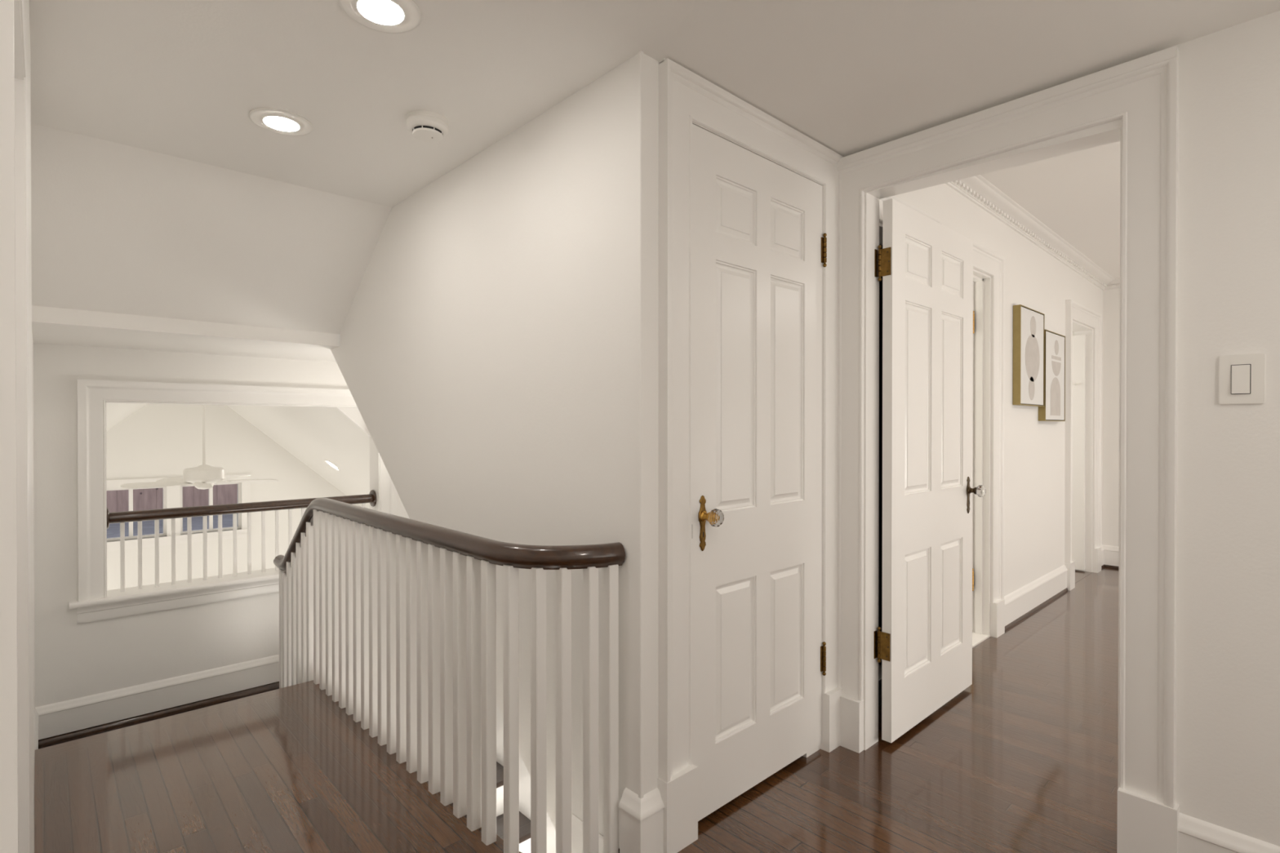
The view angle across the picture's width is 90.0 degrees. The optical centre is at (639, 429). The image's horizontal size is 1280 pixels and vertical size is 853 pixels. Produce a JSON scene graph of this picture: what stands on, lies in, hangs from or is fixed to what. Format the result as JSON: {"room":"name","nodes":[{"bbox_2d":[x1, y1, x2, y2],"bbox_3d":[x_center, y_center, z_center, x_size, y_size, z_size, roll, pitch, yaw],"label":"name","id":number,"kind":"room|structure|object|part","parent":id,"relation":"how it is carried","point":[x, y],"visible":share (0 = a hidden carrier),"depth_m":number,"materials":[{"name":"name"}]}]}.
{"room":"stair landing","nodes":[
{"label":"stair landing","id":0,"kind":"room"},
{"bbox_2d":[31,331,35,715],"bbox_3d":[-0.929,1.232,0.869,0.120,4.657,6.530,0,0,-43],"label":"wall","id":1,"kind":"structure","parent":0,"point":[32,331],"depth_m":2.93,"materials":[{"name":"paint"}]},
{"bbox_2d":[0,0,34,852],"bbox_3d":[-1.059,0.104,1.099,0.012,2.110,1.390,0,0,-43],"label":"trim","id":2,"kind":"structure","parent":1,"relation":"attached to","point":[8,546],"depth_m":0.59,"materials":[{"name":"paint"}]},
{"bbox_2d":[33,712,35,756],"bbox_3d":[-1.862,1.075,1.961,0.008,0.160,0.910,0,0,-43],"label":"baseboard","id":3,"kind":"structure","parent":1,"relation":"attached to","point":[33,713],"depth_m":2.23,"materials":[{"name":"paint"}]},
{"bbox_2d":[35,707,38,750],"bbox_3d":[-2.590,1.465,2.744,0.013,0.160,1.225,0,0,-43],"label":"baseboard","id":4,"kind":"structure","parent":1,"relation":"attached to","point":[36,712],"depth_m":2.99,"materials":[{"name":"paint"}]},
{"bbox_2d":[31,305,339,346],"bbox_3d":[-2.100,-0.507,3.001,1.292,0.127,0.063,0,0,-43],"label":"trim","id":5,"kind":"structure","parent":1,"relation":"attached to","point":[39,313],"depth_m":2.93,"materials":[{"name":"paint"}]},
{"bbox_2d":[106,403,146,431],"bbox_3d":[-4.141,0.244,4.392,2.145,2.154,3.030,0,0,-43],"label":"ceiling","id":6,"kind":"structure","parent":0,"point":[116,413],"depth_m":5.22,"materials":[{"name":"white paint"}]},
{"bbox_2d":[120,404,278,489],"bbox_3d":[-3.337,-0.078,4.862,0.960,1.067,0.964,0,0,-43],"label":"ceiling fan","id":7,"kind":"object","parent":6,"relation":"hanging from","point":[203,477],"visible":0.8,"depth_m":4.82,"materials":[{"name":"white plastic"}]},
{"bbox_3d":[-3.544,0.399,4.633,0.118,0.035,0.343,0,0,39],"label":"blade","id":8,"kind":"part","parent":7,"relation":"part of","materials":[{"name":"white plastic"}]},
{"bbox_3d":[-3.647,0.397,5.014,0.343,0.035,0.118,0,0,21],"label":"blade","id":9,"kind":"part","parent":7,"relation":"part of","materials":[{"name":"white plastic"}]},
{"bbox_3d":[-3.149,0.399,4.612,0.118,0.035,0.343,0,0,-33],"label":"blade","id":10,"kind":"part","parent":7,"relation":"part of","materials":[{"name":"white plastic"}]},
{"bbox_3d":[-3.333,0.431,4.894,0.124,0.048,0.124,0,0,-43],"label":"lamp shade","id":11,"kind":"part","parent":7,"relation":"part of","materials":[{"name":"white glass"}]},
{"bbox_3d":[-3.316,0.396,5.230,0.118,0.035,0.343,0,0,3],"label":"blade","id":12,"kind":"part","parent":7,"relation":"part of","materials":[{"name":"white plastic"}]},
{"bbox_3d":[-3.008,0.397,4.982,0.343,0.035,0.118,0,0,-15],"label":"blade","id":13,"kind":"part","parent":7,"relation":"part of","materials":[{"name":"white plastic"}]},
{"bbox_2d":[31,321,338,362],"bbox_3d":[-2.029,-0.474,3.575,2.180,0.080,0.802,0,0,-43],"label":"ceiling","id":14,"kind":"structure","parent":0,"point":[42,332],"depth_m":3.22,"materials":[{"name":"paint"}]},
{"bbox_2d":[31,123,391,333],"bbox_3d":[-1.816,-0.797,2.768,1.392,0.579,0.750,0,0,-43],"label":"ceiling","id":15,"kind":"structure","parent":0,"point":[116,228],"depth_m":2.65,"materials":[{"name":"paint"}]},
{"bbox_2d":[33,342,409,707],"bbox_3d":[-2.329,1.469,3.928,2.250,4.150,0.150,0,0,-43],"label":"wall","id":16,"kind":"structure","parent":0,"point":[73,660],"depth_m":3.37,"materials":[{"name":"paint"}]},
{"bbox_2d":[35,654,279,739],"bbox_3d":[-2.278,1.459,3.859,1.990,0.160,0.021,0,0,-43],"label":"baseboard","id":17,"kind":"structure","parent":16,"relation":"attached to","point":[58,718],"depth_m":3.49,"materials":[{"name":"paint"}]},
{"bbox_2d":[38,681,279,747],"bbox_3d":[-2.277,1.557,3.858,1.990,0.036,0.024,0,0,-43],"label":"trim","id":18,"kind":"structure","parent":16,"relation":"attached to","point":[80,733],"depth_m":3.49,"materials":[{"name":"brown wood"}]},
{"bbox_2d":[69,568,279,608],"bbox_3d":[-2.332,0.891,3.900,1.715,0.028,0.214,0,0,-43],"label":"trim","id":19,"kind":"structure","parent":16,"relation":"attached to","point":[212,582],"depth_m":3.59,"materials":[{"name":"paint"}]},
{"bbox_2d":[106,489,376,591],"bbox_3d":[-2.350,0.646,3.918,1.417,0.463,0.116,0,0,-43],"label":"railing","id":20,"kind":"object","parent":19,"relation":"on","point":[121,517],"visible":0.73,"depth_m":3.75,"materials":[{"name":"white wood"}]},
{"bbox_3d":[-2.350,0.472,3.917,1.401,0.060,0.060,0,0,-43],"label":"handrail","id":21,"kind":"part","parent":20,"relation":"part of","materials":[{"name":"brown wood"}]},
{"bbox_2d":[76,578,279,623],"bbox_3d":[-2.280,0.949,3.844,1.655,0.088,0.036,0,0,-43],"label":"trim","id":22,"kind":"structure","parent":16,"relation":"attached to","point":[121,609],"depth_m":3.55,"materials":[{"name":"paint"}]},
{"bbox_2d":[76,378,396,601],"bbox_3d":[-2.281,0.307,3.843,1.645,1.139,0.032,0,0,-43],"label":"trim","id":23,"kind":"structure","parent":16,"relation":"attached to","point":[92,394],"depth_m":3.35,"materials":[{"name":"paint"}]},
{"bbox_2d":[334,407,370,436],"bbox_3d":[-1.959,-0.053,4.369,0.232,0.204,0.040,0,0,-43],"label":"trim","id":24,"kind":"structure","parent":16,"relation":"attached to","point":[339,409],"depth_m":4.36,"materials":[{"name":"paint"}]},
{"bbox_2d":[106,404,360,590],"bbox_3d":[-4.405,0.982,6.257,4.300,3.700,0.150,0,0,-43],"label":"wall","id":25,"kind":"structure","parent":0,"point":[157,441],"depth_m":6.29,"materials":[{"name":"white paint"}]},
{"bbox_2d":[106,486,166,541],"bbox_3d":[-4.718,0.769,5.929,0.527,0.480,0.040,0,0,-43],"label":"window","id":26,"kind":"structure","parent":25,"relation":"in","point":[118,500],"depth_m":5.95,"materials":[{"name":"paint"}]},
{"bbox_2d":[166,485,180,536],"bbox_3d":[-4.482,0.768,6.141,0.106,0.480,0.112,0,0,-43],"label":"trim","id":27,"kind":"structure","parent":25,"relation":"attached to","point":[173,493],"depth_m":6.10,"materials":[{"name":"paint"}]},
{"bbox_2d":[106,474,250,551],"bbox_3d":[-4.460,0.773,6.091,1.305,0.640,0.075,0,0,-43],"label":"trim","id":28,"kind":"structure","parent":25,"relation":"attached to","point":[130,544],"depth_m":6.13,"materials":[{"name":"paint"}]},
{"bbox_2d":[180,482,240,534],"bbox_3d":[-4.262,0.767,6.354,0.507,0.480,0.040,0,0,-43],"label":"window","id":29,"kind":"structure","parent":25,"relation":"in","point":[220,493],"depth_m":6.34,"materials":[{"name":"paint"}]},
{"bbox_2d":[227,405,369,508],"bbox_3d":[-2.697,0.214,5.741,2.303,2.108,3.030,0,0,-43],"label":"ceiling","id":30,"kind":"structure","parent":0,"point":[313,436],"depth_m":5.65,"materials":[{"name":"white paint"}]},
{"bbox_2d":[324,459,339,470],"bbox_3d":[-2.929,0.335,6.093,0.124,0.108,0.162,0,0,-39],"label":"recessed light","id":31,"kind":"object","parent":30,"relation":"in","point":[329,463],"visible":1,"depth_m":6.08,"materials":[{"name":"white plastic"}]},
{"bbox_2d":[339,407,369,433],"bbox_3d":[-1.954,-0.056,4.371,0.222,0.197,0.025,0,0,-43],"label":"wall","id":32,"kind":"structure","parent":0,"point":[354,413],"depth_m":4.37,"materials":[{"name":"paint"}]},
{"bbox_2d":[330,53,658,852],"bbox_3d":[-0.816,0.257,2.649,0.100,2.586,2.503,0,0,-43],"label":"wall","id":33,"kind":"structure","parent":0,"point":[487,351],"depth_m":2.02,"materials":[{"name":"paint"}]},
{"bbox_2d":[571,813,619,848],"bbox_3d":[-0.127,1.170,1.844,0.004,0.030,0.380,0,0,-43],"label":"trim","id":34,"kind":"structure","parent":33,"relation":"attached to","point":[575,821],"depth_m":1.90,"materials":[{"name":"paint"}]},
{"bbox_2d":[638,50,643,798],"bbox_3d":[0.003,-0.002,1.702,0.012,1.997,0.012,0,0,-43],"label":"trim","id":35,"kind":"structure","parent":33,"relation":"attached to","point":[640,53],"depth_m":1.70,"materials":[{"name":"paint"}]},
{"bbox_2d":[618,787,664,852],"bbox_3d":[0.005,1.066,1.730,0.090,0.179,0.086,0,0,-43],"label":"baseboard","id":36,"kind":"structure","parent":33,"relation":"attached to","point":[641,820],"depth_m":1.71,"materials":[{"name":"paint"}]},
{"bbox_2d":[34,567,1118,852],"bbox_3d":[2.322,1.166,2.245,6.750,0.034,6.300,0,0,-43],"label":"floor","id":37,"kind":"structure","parent":0,"point":[293,773],"depth_m":2.09,"materials":[{"name":"brown wood"}]},
{"bbox_2d":[28,0,1279,207],"bbox_3d":[0.465,-1.038,1.042,2.410,0.080,4.895,0,0,-43],"label":"ceiling","id":38,"kind":"structure","parent":0,"point":[184,79],"depth_m":1.73,"materials":[{"name":"paint"}]},
{"bbox_2d":[248,107,313,135],"bbox_3d":[-1.165,-0.998,2.081,0.183,0.009,0.183,0,0,-43],"label":"recessed light","id":39,"kind":"object","parent":38,"relation":"in","point":[277,121],"visible":1,"depth_m":2.07,"materials":[{"name":"white plastic"}]},
{"bbox_2d":[337,0,422,33],"bbox_3d":[-0.614,-0.995,1.516,0.183,0.009,0.183,0,0,-43],"label":"recessed light","id":40,"kind":"object","parent":38,"relation":"in","point":[381,15],"visible":1,"depth_m":1.53,"materials":[{"name":"white plastic"}]},
{"bbox_2d":[406,110,448,142],"bbox_3d":[-0.687,-0.974,2.070,0.130,0.058,0.130,0,0,-43],"label":"smoke detector","id":41,"kind":"object","parent":38,"relation":"attached to","point":[425,126],"visible":1,"depth_m":2.03,"materials":[{"name":"white plastic"}]},
{"bbox_2d":[802,744,820,757],"bbox_3d":[-0.450,1.547,3.434,0.100,4.000,3.140,0,0,-43],"label":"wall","id":42,"kind":"structure","parent":0,"point":[816,748],"depth_m":2.28,"materials":[{"name":"paint"}]},
{"bbox_2d":[878,244,882,665],"bbox_3d":[0.689,-0.001,3.100,0.760,2.300,0.810,0,0,-43],"label":"wall","id":43,"kind":"structure","parent":0,"point":[880,537],"depth_m":3.11,"materials":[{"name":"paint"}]},
{"bbox_2d":[894,183,1102,596],"bbox_3d":[2.330,-0.141,3.994,4.340,2.630,0.125,0,0,-43],"label":"wall","id":44,"kind":"structure","parent":0,"point":[1036,280],"depth_m":3.97,"materials":[{"name":"paint"}]},
{"bbox_2d":[879,222,882,244],"bbox_3d":[1.037,0.145,2.787,0.600,2.010,0.125,0,0,-43],"label":"trim","id":45,"kind":"structure","parent":44,"relation":"attached to","point":[880,224],"depth_m":2.77,"materials":[{"name":"paint"}]},
{"bbox_2d":[879,195,941,223],"bbox_3d":[1.092,0.086,2.728,0.848,2.130,0.036,0,0,-43],"label":"trim","id":46,"kind":"structure","parent":44,"relation":"attached to","point":[895,197],"depth_m":2.73,"materials":[{"name":"paint"}]},
{"bbox_2d":[941,223,1004,637],"bbox_3d":[1.724,0.090,3.318,0.879,2.115,0.036,0,0,-43],"label":"trim","id":47,"kind":"structure","parent":44,"relation":"attached to","point":[985,260],"depth_m":3.56,"materials":[{"name":"paint"}]},
{"bbox_2d":[972,281,974,630],"bbox_3d":[1.663,0.147,3.816,0.050,1.955,0.631,0,0,-43],"label":"door","id":48,"kind":"structure","parent":44,"relation":"in","point":[973,282],"depth_m":3.59,"materials":[{"name":"paint"}]},
{"bbox_2d":[972,631,990,648],"bbox_3d":[1.667,1.153,3.378,0.640,0.028,0.128,0,0,-43],"label":"trim","id":49,"kind":"structure","parent":44,"relation":"attached to","point":[977,638],"depth_m":3.50,"materials":[{"name":"white paint"}]},
{"bbox_2d":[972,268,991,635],"bbox_3d":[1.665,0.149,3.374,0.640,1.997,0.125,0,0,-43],"label":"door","id":50,"kind":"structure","parent":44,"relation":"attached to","point":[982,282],"depth_m":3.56,"materials":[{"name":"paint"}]},
{"bbox_2d":[1012,304,1044,406],"bbox_3d":[2.394,-0.443,3.937,0.467,0.589,0.042,0,0,-43],"label":"framed picture","id":51,"kind":"object","parent":44,"relation":"attached to","point":[1028,322],"visible":1,"depth_m":3.88,"materials":[{"name":"white paper"}]},
{"bbox_2d":[945,174,1115,289],"bbox_3d":[2.352,-1.217,3.855,4.190,0.128,0.100,0,0,-43],"label":"trim","id":52,"kind":"structure","parent":44,"relation":"attached to","point":[976,188],"depth_m":3.81,"materials":[{"name":"paint"}]},
{"bbox_2d":[1004,564,1067,626],"bbox_3d":[2.537,1.044,4.093,1.358,0.160,0.021,0,0,-43],"label":"baseboard","id":53,"kind":"structure","parent":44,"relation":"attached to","point":[1027,597],"depth_m":4.04,"materials":[{"name":"paint"}]},
{"bbox_2d":[1004,587,1067,630],"bbox_3d":[2.538,1.132,4.094,1.358,0.024,0.022,0,0,-43],"label":"trim","id":54,"kind":"structure","parent":44,"relation":"attached to","point":[1064,590],"depth_m":4.04,"materials":[{"name":"brown wood"}]},
{"bbox_2d":[1038,329,1065,421],"bbox_3d":[2.751,-0.351,4.271,0.455,0.586,0.042,0,0,-43],"label":"framed picture","id":55,"kind":"object","parent":44,"relation":"attached to","point":[1054,408],"visible":0.94,"depth_m":4.24,"materials":[{"name":"white paper"}]},
{"bbox_2d":[1071,334,1085,570],"bbox_3d":[3.345,0.181,5.357,0.030,1.888,0.640,0,0,-43],"label":"door","id":56,"kind":"structure","parent":44,"relation":"in","point":[1078,433],"depth_m":5.14,"materials":[{"name":"paint"}]},
{"bbox_2d":[1072,320,1093,572],"bbox_3d":[3.324,0.167,4.924,0.680,1.945,0.125,0,0,-43],"label":"trim","id":57,"kind":"structure","parent":44,"relation":"attached to","point":[1078,328],"depth_m":5.12,"materials":[{"name":"paint"}]},
{"bbox_2d":[1064,299,1102,591],"bbox_3d":[3.379,0.107,4.865,0.928,2.065,0.036,0,0,-43],"label":"trim","id":58,"kind":"structure","parent":44,"relation":"attached to","point":[1074,311],"depth_m":4.90,"materials":[{"name":"paint"}]},
{"bbox_2d":[1101,544,1104,565],"bbox_3d":[3.785,1.038,5.260,0.194,0.160,0.021,0,0,-43],"label":"baseboard","id":59,"kind":"structure","parent":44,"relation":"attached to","point":[1102,547],"depth_m":5.27,"materials":[{"name":"paint"}]},
{"bbox_2d":[980,141,1120,278],"bbox_3d":[3.780,-1.326,2.363,4.440,0.243,4.500,0,0,-43],"label":"ceiling","id":60,"kind":"structure","parent":0,"point":[1076,195],"depth_m":3.41,"materials":[{"name":"paint"}]},
{"bbox_2d":[845,10,1279,846],"bbox_3d":[1.823,-0.127,1.285,0.100,2.630,3.390,0,0,-43],"label":"wall","id":61,"kind":"structure","parent":0,"point":[1228,716],"depth_m":1.59,"materials":[{"name":"paint"}]},
{"bbox_2d":[873,198,986,742],"bbox_3d":[1.189,0.149,2.562,0.794,1.966,0.107,0,0,-41],"label":"door","id":62,"kind":"structure","parent":61,"relation":"in","point":[924,644],"depth_m":2.52,"materials":[{"name":"paint"}]},
{"bbox_3d":[0.864,0.788,2.348,0.018,0.100,0.002,0,0,-43],"label":"jamb plate","id":63,"kind":"part","parent":62,"relation":"part of","materials":[{"name":"gold metal"}]},
{"bbox_3d":[0.864,-0.609,2.340,0.018,0.100,0.002,0,0,-43],"label":"jamb plate","id":64,"kind":"part","parent":62,"relation":"part of","materials":[{"name":"gold metal"}]},
{"bbox_3d":[1.472,0.265,2.765,0.053,0.053,0.035,0,0,-43],"label":"knob","id":65,"kind":"part","parent":62,"relation":"part of","materials":[{"name":"clear glass"}]},
{"bbox_2d":[863,118,1122,789],"bbox_3d":[1.099,0.145,2.060,0.099,2.019,0.777,0,0,-43],"label":"trim","id":66,"kind":"structure","parent":61,"relation":"attached to","point":[1112,131],"depth_m":2.30,"materials":[{"name":"paint"}]},
{"bbox_2d":[836,44,1178,167],"bbox_3d":[1.052,-0.972,2.006,0.036,0.028,0.978,0,0,-43],"label":"trim","id":67,"kind":"structure","parent":61,"relation":"attached to","point":[1171,52],"depth_m":1.89,"materials":[{"name":"paint"}]},
{"bbox_2d":[836,56,1179,852],"bbox_3d":[1.055,0.093,2.009,0.036,2.122,0.985,0,0,-43],"label":"trim","id":68,"kind":"structure","parent":61,"relation":"attached to","point":[1146,99],"depth_m":1.72,"materials":[{"name":"paint"}]},
{"bbox_2d":[1177,813,1279,852],"bbox_3d":[2.165,1.081,0.837,0.021,0.160,2.258,0,0,-43],"label":"baseboard","id":69,"kind":"structure","parent":61,"relation":"attached to","point":[1195,835],"depth_m":1.61,"materials":[{"name":"paint"}]},
{"bbox_2d":[1218,353,1265,404],"bbox_3d":[1.478,-0.125,1.572,0.012,0.121,0.082,0,0,-43],"label":"light switch","id":70,"kind":"object","parent":61,"relation":"attached to","point":[1242,376],"visible":1,"depth_m":1.57,"materials":[{"name":"white plastic"}]},
{"bbox_2d":[1102,288,1119,546],"bbox_3d":[5.376,-0.140,3.767,0.100,2.630,4.365,0,0,-43],"label":"wall","id":71,"kind":"structure","parent":0,"point":[1111,298],"depth_m":5.29,"materials":[{"name":"paint"}]},
{"bbox_2d":[1102,544,1119,566],"bbox_3d":[5.297,1.045,3.768,0.021,0.160,4.265,0,0,-43],"label":"baseboard","id":72,"kind":"structure","parent":71,"relation":"attached to","point":[1111,553],"depth_m":5.27,"materials":[{"name":"paint"}]},
{"bbox_2d":[1103,564,1118,568],"bbox_3d":[5.297,1.133,3.768,0.022,0.024,4.265,0,0,-43],"label":"trim","id":73,"kind":"structure","parent":71,"relation":"attached to","point":[1105,566],"depth_m":5.27,"materials":[{"name":"brown wood"}]},
{"bbox_2d":[1102,278,1119,290],"bbox_3d":[5.268,-1.185,3.730,0.100,0.066,4.265,0,0,-43],"label":"trim","id":74,"kind":"structure","parent":71,"relation":"attached to","point":[1115,284],"depth_m":5.24,"materials":[{"name":"paint"}]},
{"bbox_3d":[-0.809,3.574,3.081,1.200,0.050,3.180,0,0,-43],"label":"floor","id":75,"kind":"structure","parent":0,"visible":0},
{"bbox_2d":[34,680,555,852],"bbox_3d":[-1.234,2.396,2.747,1.990,2.491,3.080,0,0,-43],"label":"staircase","id":76,"kind":"structure","parent":75,"relation":"on","point":[60,748],"depth_m":2.90,"materials":[{"name":"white wood"}]},
{"bbox_2d":[273,497,625,852],"bbox_3d":[-1.047,0.944,2.496,2.510,1.276,0.255,0,0,42],"label":"stair railing","id":77,"kind":"object","parent":76,"relation":"on","point":[393,616],"visible":0.99,"depth_m":1.92,"materials":[{"name":"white wood"}]},
{"bbox_3d":[-0.985,0.520,2.563,0.277,0.428,2.498,0,0,-43],"label":"handrail","id":78,"kind":"part","parent":77,"relation":"part of","materials":[{"name":"brown wood"}]},
{"bbox_3d":[0.369,0.050,2.111,0.898,2.207,0.100,0,0,-43],"label":"wall","id":79,"kind":"structure","parent":0,"visible":0},
{"bbox_2d":[657,57,844,852],"bbox_3d":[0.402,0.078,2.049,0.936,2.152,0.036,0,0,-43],"label":"trim","id":80,"kind":"structure","parent":79,"relation":"attached to","point":[686,97],"depth_m":1.79,"materials":[{"name":"paint"}]},
{"bbox_2d":[692,124,826,821],"bbox_3d":[0.416,0.129,2.056,0.704,2.006,0.105,0,0,-43],"label":"door","id":81,"kind":"structure","parent":79,"relation":"in","point":[759,248],"depth_m":2.04,"materials":[{"name":"paint"}]},
{"bbox_3d":[0.216,0.251,1.822,0.053,0.053,0.035,0,0,-43],"label":"knob","id":82,"kind":"part","parent":81,"relation":"part of","materials":[{"name":"clear glass"}]}
]}

